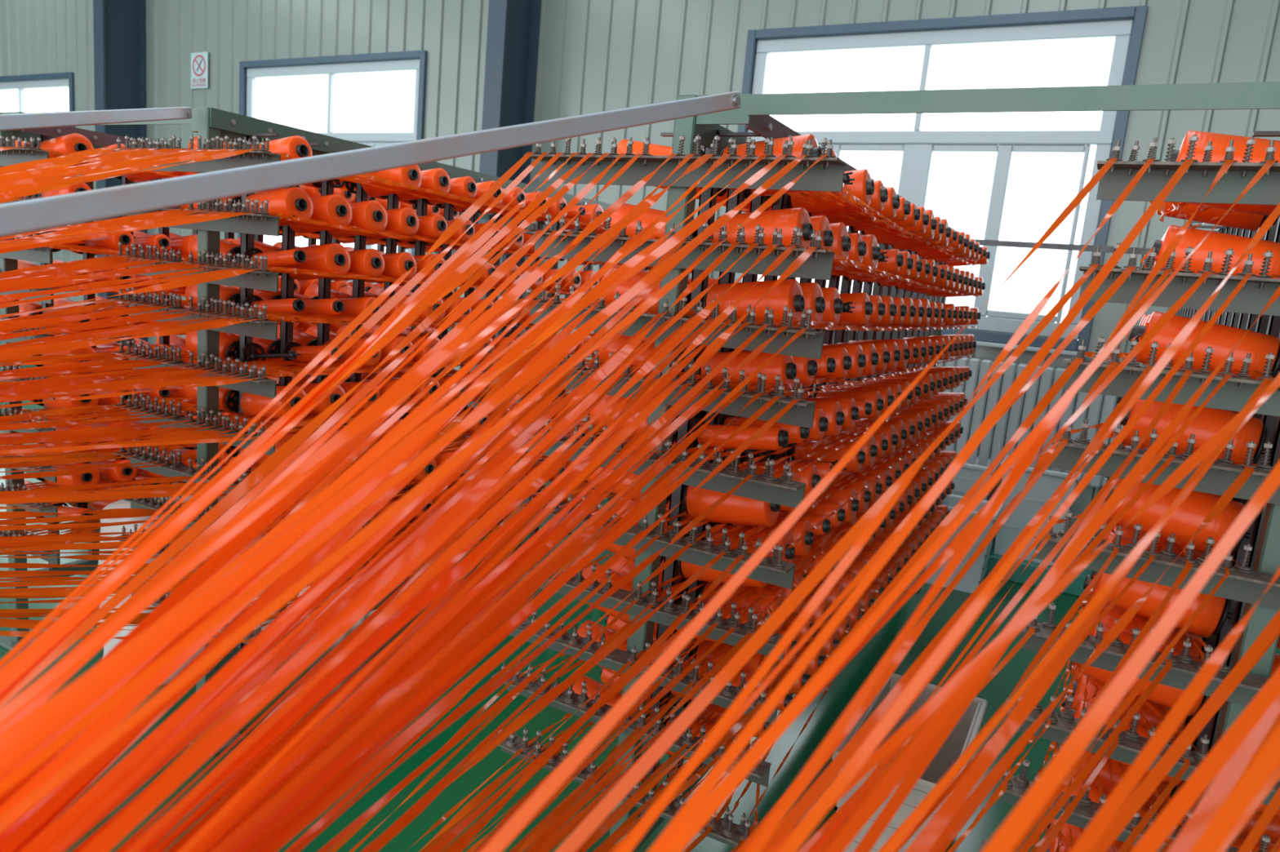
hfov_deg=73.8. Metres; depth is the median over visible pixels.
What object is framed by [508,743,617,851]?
tape
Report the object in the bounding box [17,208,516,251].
tape
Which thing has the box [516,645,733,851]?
tape
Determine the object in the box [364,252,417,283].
spool
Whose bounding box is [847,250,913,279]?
spool
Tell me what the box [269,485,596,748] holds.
tape
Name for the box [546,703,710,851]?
tape
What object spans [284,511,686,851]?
tape
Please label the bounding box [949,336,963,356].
spool
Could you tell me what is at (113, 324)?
tape
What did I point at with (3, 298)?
tape
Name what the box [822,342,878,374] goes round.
spool
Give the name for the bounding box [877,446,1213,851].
tape
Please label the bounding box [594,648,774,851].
tape
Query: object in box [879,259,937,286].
spool
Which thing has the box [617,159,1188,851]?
tape
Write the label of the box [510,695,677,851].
tape
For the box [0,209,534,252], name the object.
tape
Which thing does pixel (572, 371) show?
tape
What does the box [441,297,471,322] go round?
spool
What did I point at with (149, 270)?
tape
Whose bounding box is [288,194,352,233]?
spool
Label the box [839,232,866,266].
spool
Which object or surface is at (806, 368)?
spool
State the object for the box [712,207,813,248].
spool
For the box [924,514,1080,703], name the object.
tape
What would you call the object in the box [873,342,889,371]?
spool
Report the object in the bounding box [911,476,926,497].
spool
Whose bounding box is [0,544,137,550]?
tape
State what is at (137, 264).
tape
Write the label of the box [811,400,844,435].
spool
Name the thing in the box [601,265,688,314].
spool
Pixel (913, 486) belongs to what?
spool
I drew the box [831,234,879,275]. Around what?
spool
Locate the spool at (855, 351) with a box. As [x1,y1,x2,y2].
[822,344,866,377]
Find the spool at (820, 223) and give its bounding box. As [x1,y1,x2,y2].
[809,215,833,251]
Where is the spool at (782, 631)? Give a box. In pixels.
[777,627,799,666]
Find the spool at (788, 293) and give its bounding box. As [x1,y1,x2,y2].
[706,279,804,328]
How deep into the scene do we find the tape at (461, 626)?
1.01 m
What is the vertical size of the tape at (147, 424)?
0.113 m
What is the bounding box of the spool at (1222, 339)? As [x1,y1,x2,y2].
[1134,311,1279,379]
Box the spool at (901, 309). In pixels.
[872,297,906,325]
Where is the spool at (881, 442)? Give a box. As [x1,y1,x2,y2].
[840,431,888,457]
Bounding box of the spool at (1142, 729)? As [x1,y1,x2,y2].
[1070,700,1191,786]
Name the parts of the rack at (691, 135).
guide plate, guide plate, guide plate, guide plate, post, guide plate, guide plate, guide plate, rail, guide plate, guide plate, guide plate, rail, header arm, rail, foot plate, post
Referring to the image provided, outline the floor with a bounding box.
[0,364,1279,851]
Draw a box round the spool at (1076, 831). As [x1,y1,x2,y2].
[1044,818,1133,851]
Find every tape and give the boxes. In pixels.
[0,147,133,173]
[0,148,346,189]
[0,148,347,191]
[0,148,572,222]
[0,148,603,225]
[0,149,292,199]
[0,149,375,195]
[0,149,439,195]
[0,149,555,217]
[0,151,541,666]
[0,152,563,703]
[0,152,593,693]
[0,152,669,668]
[0,152,748,679]
[0,153,635,733]
[0,153,977,727]
[0,154,914,759]
[0,154,941,817]
[0,154,955,723]
[0,154,959,780]
[0,155,826,833]
[0,155,840,795]
[0,155,869,746]
[0,155,895,777]
[0,208,653,266]
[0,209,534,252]
[0,211,420,244]
[0,212,286,248]
[0,212,365,253]
[0,229,567,707]
[0,235,651,807]
[0,237,917,851]
[0,257,189,282]
[0,258,197,286]
[0,261,284,293]
[0,262,255,288]
[0,263,575,291]
[0,264,569,292]
[0,265,479,302]
[0,265,550,303]
[0,266,394,306]
[0,266,426,308]
[0,268,314,317]
[0,298,579,835]
[0,299,599,806]
[0,300,187,323]
[0,300,190,331]
[0,302,195,334]
[0,302,612,836]
[0,303,626,843]
[0,304,197,330]
[0,307,253,340]
[0,309,305,339]
[0,310,348,337]
[0,311,524,348]
[0,312,420,348]
[0,314,421,351]
[0,315,365,351]
[0,316,318,359]
[0,351,575,391]
[0,351,594,388]
[0,352,197,373]
[0,354,197,375]
[0,355,197,380]
[0,355,519,394]
[0,357,501,395]
[0,358,197,379]
[0,358,284,385]
[0,360,417,402]
[0,364,367,400]
[0,368,316,408]
[0,386,535,445]
[0,395,479,450]
[0,400,196,425]
[0,400,423,454]
[0,408,196,431]
[0,408,221,430]
[0,408,364,457]
[0,412,245,435]
[0,415,249,439]
[0,416,255,437]
[0,436,256,453]
[0,450,219,472]
[0,450,220,479]
[0,451,352,498]
[0,453,364,496]
[0,468,469,537]
[0,474,279,503]
[0,480,418,542]
[0,480,420,546]
[0,480,551,577]
[0,481,550,574]
[0,493,223,519]
[0,497,223,525]
[0,508,241,530]
[0,517,418,581]
[0,519,416,587]
[0,521,279,551]
[0,522,413,592]
[0,531,491,626]
[0,541,346,593]
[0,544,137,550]
[0,545,169,555]
[0,550,245,568]
[0,551,180,559]
[0,580,183,598]
[0,587,177,596]
[0,587,340,635]
[0,596,258,619]
[0,599,108,603]
[0,607,155,613]
[0,631,254,643]
[2,148,605,227]
[2,302,197,330]
[2,406,196,432]
[2,506,232,533]
[4,404,196,425]
[11,300,608,851]
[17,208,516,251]
[17,208,653,267]
[17,259,197,279]
[17,612,150,615]
[19,240,933,851]
[26,427,489,490]
[27,152,726,646]
[31,210,511,249]
[35,148,346,190]
[38,148,589,224]
[39,239,957,851]
[40,388,533,444]
[44,240,924,851]
[48,356,570,826]
[49,230,596,670]
[60,312,712,851]
[68,306,248,325]
[68,428,488,493]
[71,313,945,851]
[75,257,187,271]
[78,148,431,205]
[79,242,906,851]
[82,351,195,362]
[83,210,516,250]
[84,149,507,211]
[85,360,298,377]
[88,232,617,671]
[91,153,653,668]
[98,493,603,624]
[99,243,889,851]
[115,369,652,851]
[120,319,882,851]
[125,244,863,851]
[133,304,639,749]
[143,422,586,790]
[144,315,742,851]
[145,365,642,851]
[149,316,890,851]
[157,445,625,851]
[161,431,602,851]
[165,435,635,851]
[175,371,696,851]
[177,245,803,851]
[177,305,657,732]
[177,310,955,745]
[181,235,660,674]
[188,246,829,851]
[189,234,631,595]
[202,428,603,780]
[204,373,704,851]
[210,324,819,851]
[212,446,675,850]
[223,359,606,691]
[223,376,822,833]
[229,320,871,810]
[231,386,799,851]
[233,231,597,557]
[242,366,891,851]
[247,362,603,669]
[247,364,631,680]
[253,377,838,851]
[259,390,811,851]
[268,321,845,789]
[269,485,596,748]
[270,297,567,531]
[272,517,622,835]
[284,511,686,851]
[289,421,857,851]
[293,517,695,851]
[313,377,740,761]
[316,523,727,851]
[325,359,595,572]
[328,653,565,851]
[348,656,572,851]
[360,376,723,717]
[360,471,849,851]
[366,448,942,851]
[384,575,681,831]
[394,490,592,653]
[408,685,609,848]
[417,632,673,851]
[419,718,579,851]
[425,511,792,851]
[440,721,595,851]
[446,477,839,851]
[448,693,616,850]
[450,659,584,777]
[453,583,726,851]
[460,784,537,851]
[462,446,707,639]
[465,499,620,629]
[465,640,705,851]
[473,492,884,851]
[474,494,588,587]
[480,158,1168,851]
[501,396,919,622]
[506,653,703,846]
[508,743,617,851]
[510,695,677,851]
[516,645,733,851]
[524,584,777,851]
[533,586,782,851]
[537,231,581,249]
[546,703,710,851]
[549,712,682,838]
[552,520,846,795]
[554,263,1102,851]
[564,743,604,784]
[573,696,655,772]
[575,653,764,851]
[582,552,613,568]
[591,762,686,851]
[592,521,842,750]
[593,640,799,851]
[593,706,724,831]
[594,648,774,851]
[595,768,657,830]
[607,612,835,851]
[611,266,1137,851]
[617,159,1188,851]
[647,159,1194,851]
[657,160,1276,851]
[657,598,875,816]
[736,422,1103,851]
[744,160,1234,851]
[760,428,1122,851]
[768,383,1271,851]
[777,202,1279,851]
[777,351,1127,717]
[791,353,1128,807]
[795,270,1212,719]
[796,273,1251,824]
[798,724,921,851]
[807,440,1137,851]
[808,443,1174,851]
[816,365,1231,851]
[824,275,1279,851]
[845,359,1154,764]
[853,364,1191,851]
[874,622,1035,813]
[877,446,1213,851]
[879,373,1279,851]
[889,268,1172,593]
[894,523,1119,851]
[897,530,1154,851]
[905,368,1273,851]
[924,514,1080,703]
[928,450,1254,851]
[937,612,1101,851]
[942,591,1092,792]
[946,695,1066,851]
[951,660,1071,851]
[981,460,1279,851]
[1010,542,1230,851]
[1017,621,1172,851]
[1036,709,1119,851]
[1036,741,1056,776]
[1066,533,1192,741]
[1069,566,1279,851]
[1081,676,1088,710]
[1089,609,1279,851]
[1116,706,1190,851]
[1129,666,1279,851]
[1133,698,1151,742]
[1167,694,1279,851]
[1185,631,1204,666]
[1188,724,1279,851]
[1206,631,1279,724]
[1218,761,1279,851]
[1227,712,1279,796]
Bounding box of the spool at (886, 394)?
[830,386,894,414]
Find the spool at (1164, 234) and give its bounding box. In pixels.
[1146,234,1164,266]
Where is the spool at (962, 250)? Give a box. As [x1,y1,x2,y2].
[916,231,968,257]
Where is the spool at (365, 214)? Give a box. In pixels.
[327,200,387,237]
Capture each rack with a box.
[0,111,552,654]
[109,106,692,756]
[490,93,955,851]
[978,131,1279,851]
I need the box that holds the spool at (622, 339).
[597,333,654,377]
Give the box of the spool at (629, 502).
[616,497,688,536]
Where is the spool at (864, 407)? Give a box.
[854,400,871,417]
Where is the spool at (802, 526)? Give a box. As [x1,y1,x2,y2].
[732,517,813,555]
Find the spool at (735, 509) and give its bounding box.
[686,485,780,526]
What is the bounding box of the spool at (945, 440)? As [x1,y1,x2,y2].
[920,431,948,449]
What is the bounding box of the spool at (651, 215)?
[605,203,666,239]
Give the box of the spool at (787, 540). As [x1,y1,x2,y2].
[708,524,795,563]
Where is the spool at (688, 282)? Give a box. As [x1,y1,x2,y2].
[643,270,708,317]
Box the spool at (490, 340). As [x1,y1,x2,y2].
[468,337,494,361]
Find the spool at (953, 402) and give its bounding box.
[918,397,958,415]
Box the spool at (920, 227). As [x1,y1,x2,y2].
[864,206,928,237]
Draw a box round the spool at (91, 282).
[48,269,94,292]
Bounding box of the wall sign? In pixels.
[191,52,208,88]
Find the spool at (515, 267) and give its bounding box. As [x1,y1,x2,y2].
[493,264,520,286]
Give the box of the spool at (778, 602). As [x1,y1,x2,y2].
[701,582,786,631]
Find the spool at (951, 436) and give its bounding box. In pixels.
[926,427,954,445]
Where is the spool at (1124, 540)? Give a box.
[1104,532,1195,559]
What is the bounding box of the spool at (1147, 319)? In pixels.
[1131,314,1151,357]
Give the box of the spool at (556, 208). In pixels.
[523,196,567,222]
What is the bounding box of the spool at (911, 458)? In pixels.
[893,450,916,466]
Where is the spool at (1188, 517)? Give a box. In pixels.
[1104,479,1244,553]
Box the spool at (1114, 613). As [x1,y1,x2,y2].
[1090,603,1202,658]
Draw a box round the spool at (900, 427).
[856,419,906,448]
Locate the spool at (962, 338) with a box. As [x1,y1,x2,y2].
[948,336,968,355]
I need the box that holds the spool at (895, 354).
[837,341,900,369]
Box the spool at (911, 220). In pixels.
[853,203,919,231]
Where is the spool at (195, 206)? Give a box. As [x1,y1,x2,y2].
[186,195,240,210]
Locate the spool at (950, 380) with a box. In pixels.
[910,371,953,389]
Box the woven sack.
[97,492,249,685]
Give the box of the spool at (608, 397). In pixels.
[589,395,675,444]
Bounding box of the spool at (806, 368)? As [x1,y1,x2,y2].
[741,350,817,386]
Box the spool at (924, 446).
[904,442,931,462]
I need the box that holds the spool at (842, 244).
[830,222,851,266]
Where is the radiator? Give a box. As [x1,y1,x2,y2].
[936,356,1130,488]
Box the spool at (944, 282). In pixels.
[897,264,951,289]
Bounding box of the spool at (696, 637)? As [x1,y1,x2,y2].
[675,602,762,644]
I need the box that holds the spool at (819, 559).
[792,546,839,580]
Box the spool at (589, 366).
[577,363,599,368]
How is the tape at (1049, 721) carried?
attached to the rack at (1257, 550)
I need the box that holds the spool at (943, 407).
[915,403,948,421]
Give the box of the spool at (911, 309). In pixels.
[875,297,915,326]
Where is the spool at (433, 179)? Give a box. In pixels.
[395,168,450,200]
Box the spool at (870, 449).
[811,433,877,466]
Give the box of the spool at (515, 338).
[513,337,536,355]
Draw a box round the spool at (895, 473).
[865,461,901,487]
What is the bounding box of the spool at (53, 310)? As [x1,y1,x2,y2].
[43,305,95,330]
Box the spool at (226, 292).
[185,284,239,308]
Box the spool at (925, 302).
[902,298,932,327]
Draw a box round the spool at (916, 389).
[868,378,920,404]
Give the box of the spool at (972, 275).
[931,272,977,297]
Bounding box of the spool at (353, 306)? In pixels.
[338,297,380,318]
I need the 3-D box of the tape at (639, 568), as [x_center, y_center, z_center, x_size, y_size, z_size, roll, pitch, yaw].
[0.029,0.229,1.341,0.037,0.152,3.048,9,10,24]
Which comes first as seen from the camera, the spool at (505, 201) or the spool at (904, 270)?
the spool at (904, 270)
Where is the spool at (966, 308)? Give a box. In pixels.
[940,306,972,326]
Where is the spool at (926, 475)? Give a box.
[914,470,933,491]
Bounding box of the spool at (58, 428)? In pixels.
[44,424,98,452]
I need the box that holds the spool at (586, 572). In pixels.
[578,563,659,622]
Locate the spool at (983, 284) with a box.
[942,276,985,297]
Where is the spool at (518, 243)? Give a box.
[477,226,524,252]
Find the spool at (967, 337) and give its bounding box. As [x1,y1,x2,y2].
[931,334,972,355]
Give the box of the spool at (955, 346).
[950,337,958,357]
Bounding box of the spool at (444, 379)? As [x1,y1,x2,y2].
[433,376,466,398]
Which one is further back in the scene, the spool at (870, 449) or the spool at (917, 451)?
the spool at (917, 451)
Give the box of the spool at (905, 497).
[897,488,911,510]
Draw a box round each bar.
[0,91,741,237]
[0,106,192,131]
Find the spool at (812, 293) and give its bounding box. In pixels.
[791,282,825,328]
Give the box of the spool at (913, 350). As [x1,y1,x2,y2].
[906,342,918,363]
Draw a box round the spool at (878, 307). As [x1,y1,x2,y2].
[868,295,885,324]
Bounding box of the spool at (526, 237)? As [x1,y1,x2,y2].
[499,231,536,254]
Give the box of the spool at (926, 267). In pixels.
[871,258,930,282]
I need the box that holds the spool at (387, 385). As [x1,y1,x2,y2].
[359,379,411,405]
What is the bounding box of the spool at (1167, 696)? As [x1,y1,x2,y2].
[1078,623,1204,715]
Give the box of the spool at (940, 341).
[897,337,946,359]
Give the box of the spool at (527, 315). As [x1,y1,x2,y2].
[518,308,530,320]
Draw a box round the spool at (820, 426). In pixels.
[804,408,827,440]
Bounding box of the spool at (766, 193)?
[750,150,837,196]
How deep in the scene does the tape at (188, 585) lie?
0.79 m
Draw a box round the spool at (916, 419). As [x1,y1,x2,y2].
[878,413,923,437]
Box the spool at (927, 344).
[905,338,933,363]
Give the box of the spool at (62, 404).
[42,392,98,409]
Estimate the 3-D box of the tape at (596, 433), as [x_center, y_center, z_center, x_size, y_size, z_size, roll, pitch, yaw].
[-0.257,0.263,1.486,0.163,0.320,3.105,8,10,16]
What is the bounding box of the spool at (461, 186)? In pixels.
[426,176,476,204]
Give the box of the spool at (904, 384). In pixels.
[859,381,912,407]
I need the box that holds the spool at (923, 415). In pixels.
[891,411,929,432]
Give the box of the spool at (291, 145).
[249,135,312,160]
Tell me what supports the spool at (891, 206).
on the rack at (691, 135)
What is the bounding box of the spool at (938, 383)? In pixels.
[902,373,942,395]
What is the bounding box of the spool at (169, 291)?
[130,274,173,296]
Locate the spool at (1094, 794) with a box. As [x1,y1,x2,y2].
[1062,777,1159,819]
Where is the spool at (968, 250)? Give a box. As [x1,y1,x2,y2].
[924,233,973,260]
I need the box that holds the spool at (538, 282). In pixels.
[503,266,542,290]
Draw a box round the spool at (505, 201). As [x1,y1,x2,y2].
[478,186,525,213]
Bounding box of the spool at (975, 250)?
[934,238,977,261]
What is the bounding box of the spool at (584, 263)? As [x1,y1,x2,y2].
[580,261,603,265]
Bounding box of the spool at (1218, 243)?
[1153,225,1279,278]
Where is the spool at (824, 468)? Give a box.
[763,460,836,479]
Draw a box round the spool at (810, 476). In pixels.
[739,462,821,498]
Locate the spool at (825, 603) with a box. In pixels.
[791,595,832,629]
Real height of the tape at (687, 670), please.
0.107 m
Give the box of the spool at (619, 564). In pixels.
[609,556,684,592]
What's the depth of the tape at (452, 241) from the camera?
2.23 m
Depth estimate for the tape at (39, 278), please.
2.34 m
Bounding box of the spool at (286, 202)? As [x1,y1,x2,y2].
[242,186,313,226]
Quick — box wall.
[0,0,1279,537]
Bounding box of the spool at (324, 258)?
[284,243,351,280]
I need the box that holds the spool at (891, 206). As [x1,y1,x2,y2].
[826,186,899,223]
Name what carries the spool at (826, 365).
on the rack at (691, 135)
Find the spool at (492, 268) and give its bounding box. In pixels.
[461,264,495,284]
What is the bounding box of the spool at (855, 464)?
[794,440,865,471]
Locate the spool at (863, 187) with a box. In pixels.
[790,168,874,213]
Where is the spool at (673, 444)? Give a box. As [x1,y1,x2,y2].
[671,440,721,460]
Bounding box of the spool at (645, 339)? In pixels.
[643,337,706,351]
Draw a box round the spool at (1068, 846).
[1045,836,1074,851]
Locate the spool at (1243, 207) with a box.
[1191,202,1279,216]
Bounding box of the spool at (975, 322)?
[968,307,980,324]
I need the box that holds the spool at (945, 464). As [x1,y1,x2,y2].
[928,457,949,471]
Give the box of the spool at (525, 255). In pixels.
[523,253,532,257]
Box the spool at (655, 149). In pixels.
[616,139,672,155]
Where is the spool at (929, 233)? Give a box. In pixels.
[875,208,937,244]
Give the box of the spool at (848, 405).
[803,397,858,428]
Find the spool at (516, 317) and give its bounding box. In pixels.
[492,301,518,321]
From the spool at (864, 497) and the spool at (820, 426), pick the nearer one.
the spool at (820, 426)
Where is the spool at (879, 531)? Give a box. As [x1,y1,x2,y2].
[855,508,886,535]
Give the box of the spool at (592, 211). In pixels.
[559,204,603,230]
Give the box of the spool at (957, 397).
[932,395,963,413]
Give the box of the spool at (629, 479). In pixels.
[586,466,641,502]
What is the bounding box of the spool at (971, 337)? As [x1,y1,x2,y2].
[949,334,976,355]
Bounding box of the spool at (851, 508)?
[813,486,858,522]
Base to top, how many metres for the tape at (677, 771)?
0.584 m
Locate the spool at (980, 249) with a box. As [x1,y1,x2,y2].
[936,242,982,262]
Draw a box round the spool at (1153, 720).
[1066,674,1186,737]
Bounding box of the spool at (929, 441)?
[904,437,937,458]
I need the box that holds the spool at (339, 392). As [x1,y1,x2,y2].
[294,382,346,415]
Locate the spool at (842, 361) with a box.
[822,347,851,378]
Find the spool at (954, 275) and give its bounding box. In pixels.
[905,266,957,291]
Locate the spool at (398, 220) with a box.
[364,207,418,239]
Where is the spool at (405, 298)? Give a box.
[376,295,408,315]
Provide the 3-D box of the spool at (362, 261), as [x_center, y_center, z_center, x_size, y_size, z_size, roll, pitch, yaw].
[-1.005,-0.568,3.010,0.223,0.124,0.100,10,11,27]
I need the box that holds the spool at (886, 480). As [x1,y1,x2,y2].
[839,467,892,493]
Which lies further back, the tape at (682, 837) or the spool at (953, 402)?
the spool at (953, 402)
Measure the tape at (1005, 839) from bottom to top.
0.919 m
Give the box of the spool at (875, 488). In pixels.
[836,472,882,502]
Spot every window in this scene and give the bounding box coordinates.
[0,71,75,226]
[237,49,427,256]
[733,5,1147,357]
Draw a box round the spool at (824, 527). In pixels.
[778,512,830,535]
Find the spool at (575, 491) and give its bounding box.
[533,489,593,493]
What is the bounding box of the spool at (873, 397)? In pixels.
[815,390,884,418]
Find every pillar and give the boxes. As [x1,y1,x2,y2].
[93,0,146,343]
[466,0,541,439]
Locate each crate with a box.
[831,673,987,851]
[924,493,1004,593]
[942,450,1001,501]
[994,454,1081,565]
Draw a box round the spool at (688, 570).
[680,540,771,587]
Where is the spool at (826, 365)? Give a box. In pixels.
[814,354,835,376]
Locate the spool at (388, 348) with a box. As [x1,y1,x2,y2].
[362,336,413,365]
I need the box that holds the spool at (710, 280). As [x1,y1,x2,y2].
[690,277,718,284]
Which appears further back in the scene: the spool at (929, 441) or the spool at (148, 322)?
the spool at (929, 441)
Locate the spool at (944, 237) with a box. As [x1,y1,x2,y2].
[893,218,951,250]
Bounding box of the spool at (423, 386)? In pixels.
[390,377,439,402]
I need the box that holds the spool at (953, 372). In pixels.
[912,368,958,387]
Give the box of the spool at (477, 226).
[453,222,499,248]
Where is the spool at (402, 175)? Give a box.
[361,164,422,196]
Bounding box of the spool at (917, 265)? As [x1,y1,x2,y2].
[859,253,922,282]
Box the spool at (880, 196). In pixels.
[810,180,888,217]
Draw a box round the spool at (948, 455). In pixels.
[934,453,954,465]
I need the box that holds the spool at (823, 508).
[778,501,845,527]
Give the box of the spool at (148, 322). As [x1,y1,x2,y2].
[134,320,171,329]
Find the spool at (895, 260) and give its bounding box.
[835,248,903,276]
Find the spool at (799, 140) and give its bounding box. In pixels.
[722,133,822,190]
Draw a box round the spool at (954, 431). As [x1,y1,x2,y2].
[933,422,958,443]
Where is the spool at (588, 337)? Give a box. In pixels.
[574,335,593,351]
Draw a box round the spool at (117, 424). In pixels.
[88,421,138,443]
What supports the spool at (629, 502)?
on the rack at (691, 135)
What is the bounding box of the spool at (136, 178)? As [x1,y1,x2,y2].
[123,170,173,182]
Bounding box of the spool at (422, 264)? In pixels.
[398,253,445,285]
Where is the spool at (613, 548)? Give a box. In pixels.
[590,507,638,561]
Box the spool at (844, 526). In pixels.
[830,524,863,557]
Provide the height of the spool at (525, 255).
0.118 m
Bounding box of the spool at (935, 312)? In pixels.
[928,302,939,324]
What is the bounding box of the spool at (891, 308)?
[876,295,896,324]
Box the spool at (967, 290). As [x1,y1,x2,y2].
[925,271,973,296]
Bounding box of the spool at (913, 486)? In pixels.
[905,481,919,504]
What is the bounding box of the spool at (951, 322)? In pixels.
[929,303,957,325]
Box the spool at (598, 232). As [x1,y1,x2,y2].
[595,228,605,234]
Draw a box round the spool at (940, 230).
[885,216,944,245]
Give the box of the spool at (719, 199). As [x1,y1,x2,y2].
[695,189,746,204]
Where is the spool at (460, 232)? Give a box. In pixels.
[425,219,475,245]
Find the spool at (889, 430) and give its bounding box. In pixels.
[843,423,897,454]
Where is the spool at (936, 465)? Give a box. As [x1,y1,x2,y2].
[921,459,944,481]
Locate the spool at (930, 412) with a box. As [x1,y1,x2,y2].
[897,408,936,428]
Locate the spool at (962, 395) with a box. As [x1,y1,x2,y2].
[937,392,967,410]
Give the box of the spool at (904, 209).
[844,196,911,226]
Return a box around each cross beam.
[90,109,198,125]
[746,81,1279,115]
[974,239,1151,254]
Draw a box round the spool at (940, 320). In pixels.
[934,302,946,324]
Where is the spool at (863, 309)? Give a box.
[839,292,872,324]
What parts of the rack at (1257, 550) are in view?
guide plate, guide plate, guide plate, guide plate, guide plate, guide plate, guide plate, guide plate, guide plate, post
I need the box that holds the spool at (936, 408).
[907,404,942,426]
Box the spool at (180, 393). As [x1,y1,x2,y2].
[166,385,194,398]
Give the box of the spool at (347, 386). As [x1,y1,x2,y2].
[333,382,379,409]
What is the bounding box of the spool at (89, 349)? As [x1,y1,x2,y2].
[41,346,97,373]
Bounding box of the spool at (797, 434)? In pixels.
[723,417,809,443]
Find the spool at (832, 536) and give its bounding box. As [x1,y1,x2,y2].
[810,534,851,562]
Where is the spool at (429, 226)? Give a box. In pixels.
[397,213,447,241]
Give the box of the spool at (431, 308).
[408,296,444,324]
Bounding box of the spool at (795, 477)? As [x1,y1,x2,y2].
[737,469,799,511]
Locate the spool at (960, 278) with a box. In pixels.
[912,268,963,293]
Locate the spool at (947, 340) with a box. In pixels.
[903,336,952,359]
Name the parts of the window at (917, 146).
sill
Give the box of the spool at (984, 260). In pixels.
[946,246,990,266]
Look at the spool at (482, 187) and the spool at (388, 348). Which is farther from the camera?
the spool at (482, 187)
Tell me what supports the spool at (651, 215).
on the rack at (691, 135)
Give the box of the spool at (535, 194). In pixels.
[501,191,546,218]
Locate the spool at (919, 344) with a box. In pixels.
[906,340,926,364]
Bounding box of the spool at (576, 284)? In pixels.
[555,269,581,291]
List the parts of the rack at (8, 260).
header arm, guide plate, post, foot plate, guide plate, guide plate, guide plate, guide plate, guide plate, guide plate, guide plate, guide plate, guide plate, rail, rail, rail, post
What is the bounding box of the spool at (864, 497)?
[830,479,871,512]
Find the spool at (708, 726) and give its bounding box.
[665,715,750,759]
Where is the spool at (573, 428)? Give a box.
[525,426,594,452]
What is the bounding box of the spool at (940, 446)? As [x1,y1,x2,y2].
[919,434,943,453]
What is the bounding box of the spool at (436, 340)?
[405,335,439,361]
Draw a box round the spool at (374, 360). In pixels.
[323,338,381,366]
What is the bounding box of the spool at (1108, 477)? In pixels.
[1106,476,1222,497]
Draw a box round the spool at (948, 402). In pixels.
[917,400,953,418]
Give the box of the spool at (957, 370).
[923,367,963,386]
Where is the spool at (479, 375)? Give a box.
[444,373,490,395]
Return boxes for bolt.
[731,94,738,106]
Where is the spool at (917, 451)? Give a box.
[900,446,922,467]
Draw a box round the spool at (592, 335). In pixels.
[588,333,599,355]
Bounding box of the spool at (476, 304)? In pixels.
[453,299,493,323]
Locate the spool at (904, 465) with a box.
[875,454,909,475]
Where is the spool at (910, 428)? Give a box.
[860,417,915,441]
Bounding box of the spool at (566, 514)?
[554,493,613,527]
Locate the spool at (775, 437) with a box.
[697,424,788,450]
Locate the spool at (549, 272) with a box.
[531,269,561,288]
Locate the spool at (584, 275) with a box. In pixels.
[560,270,599,294]
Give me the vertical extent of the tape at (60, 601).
0.604 m
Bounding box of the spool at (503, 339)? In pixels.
[491,337,514,357]
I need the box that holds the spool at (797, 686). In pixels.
[772,665,810,694]
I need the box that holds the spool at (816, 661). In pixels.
[795,643,825,676]
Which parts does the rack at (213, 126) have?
guide plate, guide plate, guide plate, guide plate, guide plate, header arm, guide plate, guide plate, guide plate, guide plate, guide plate, post, foot plate, rail, rail, rail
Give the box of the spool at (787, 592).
[764,573,806,613]
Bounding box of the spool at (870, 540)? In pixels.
[846,516,875,545]
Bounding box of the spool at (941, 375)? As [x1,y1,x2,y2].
[904,372,947,391]
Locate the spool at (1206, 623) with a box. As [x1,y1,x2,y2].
[1089,570,1226,638]
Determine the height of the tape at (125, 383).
0.098 m
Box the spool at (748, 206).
[716,200,751,210]
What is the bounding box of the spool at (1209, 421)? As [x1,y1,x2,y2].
[1119,399,1262,464]
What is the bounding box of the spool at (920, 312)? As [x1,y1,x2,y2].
[894,298,924,326]
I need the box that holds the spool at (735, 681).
[670,660,757,704]
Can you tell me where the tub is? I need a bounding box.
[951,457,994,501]
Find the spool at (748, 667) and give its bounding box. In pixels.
[695,640,779,687]
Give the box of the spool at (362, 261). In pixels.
[328,248,384,280]
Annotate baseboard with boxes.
[0,341,1092,596]
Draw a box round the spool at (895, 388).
[844,383,903,411]
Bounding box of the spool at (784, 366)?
[700,351,796,391]
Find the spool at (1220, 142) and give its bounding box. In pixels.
[1170,130,1279,208]
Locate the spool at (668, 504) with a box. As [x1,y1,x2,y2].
[665,499,690,517]
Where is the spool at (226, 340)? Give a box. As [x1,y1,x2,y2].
[185,330,239,359]
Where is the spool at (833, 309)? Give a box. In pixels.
[821,287,843,325]
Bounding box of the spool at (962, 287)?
[919,270,968,293]
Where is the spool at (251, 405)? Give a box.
[240,386,306,419]
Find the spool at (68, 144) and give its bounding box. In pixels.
[35,133,93,167]
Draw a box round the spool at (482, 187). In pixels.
[452,180,502,210]
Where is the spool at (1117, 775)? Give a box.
[1055,745,1171,813]
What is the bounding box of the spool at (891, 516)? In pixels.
[867,502,895,528]
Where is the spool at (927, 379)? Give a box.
[881,373,935,399]
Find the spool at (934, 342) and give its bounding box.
[930,339,940,359]
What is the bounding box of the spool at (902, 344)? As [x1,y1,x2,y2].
[848,339,910,369]
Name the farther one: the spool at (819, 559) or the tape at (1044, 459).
the spool at (819, 559)

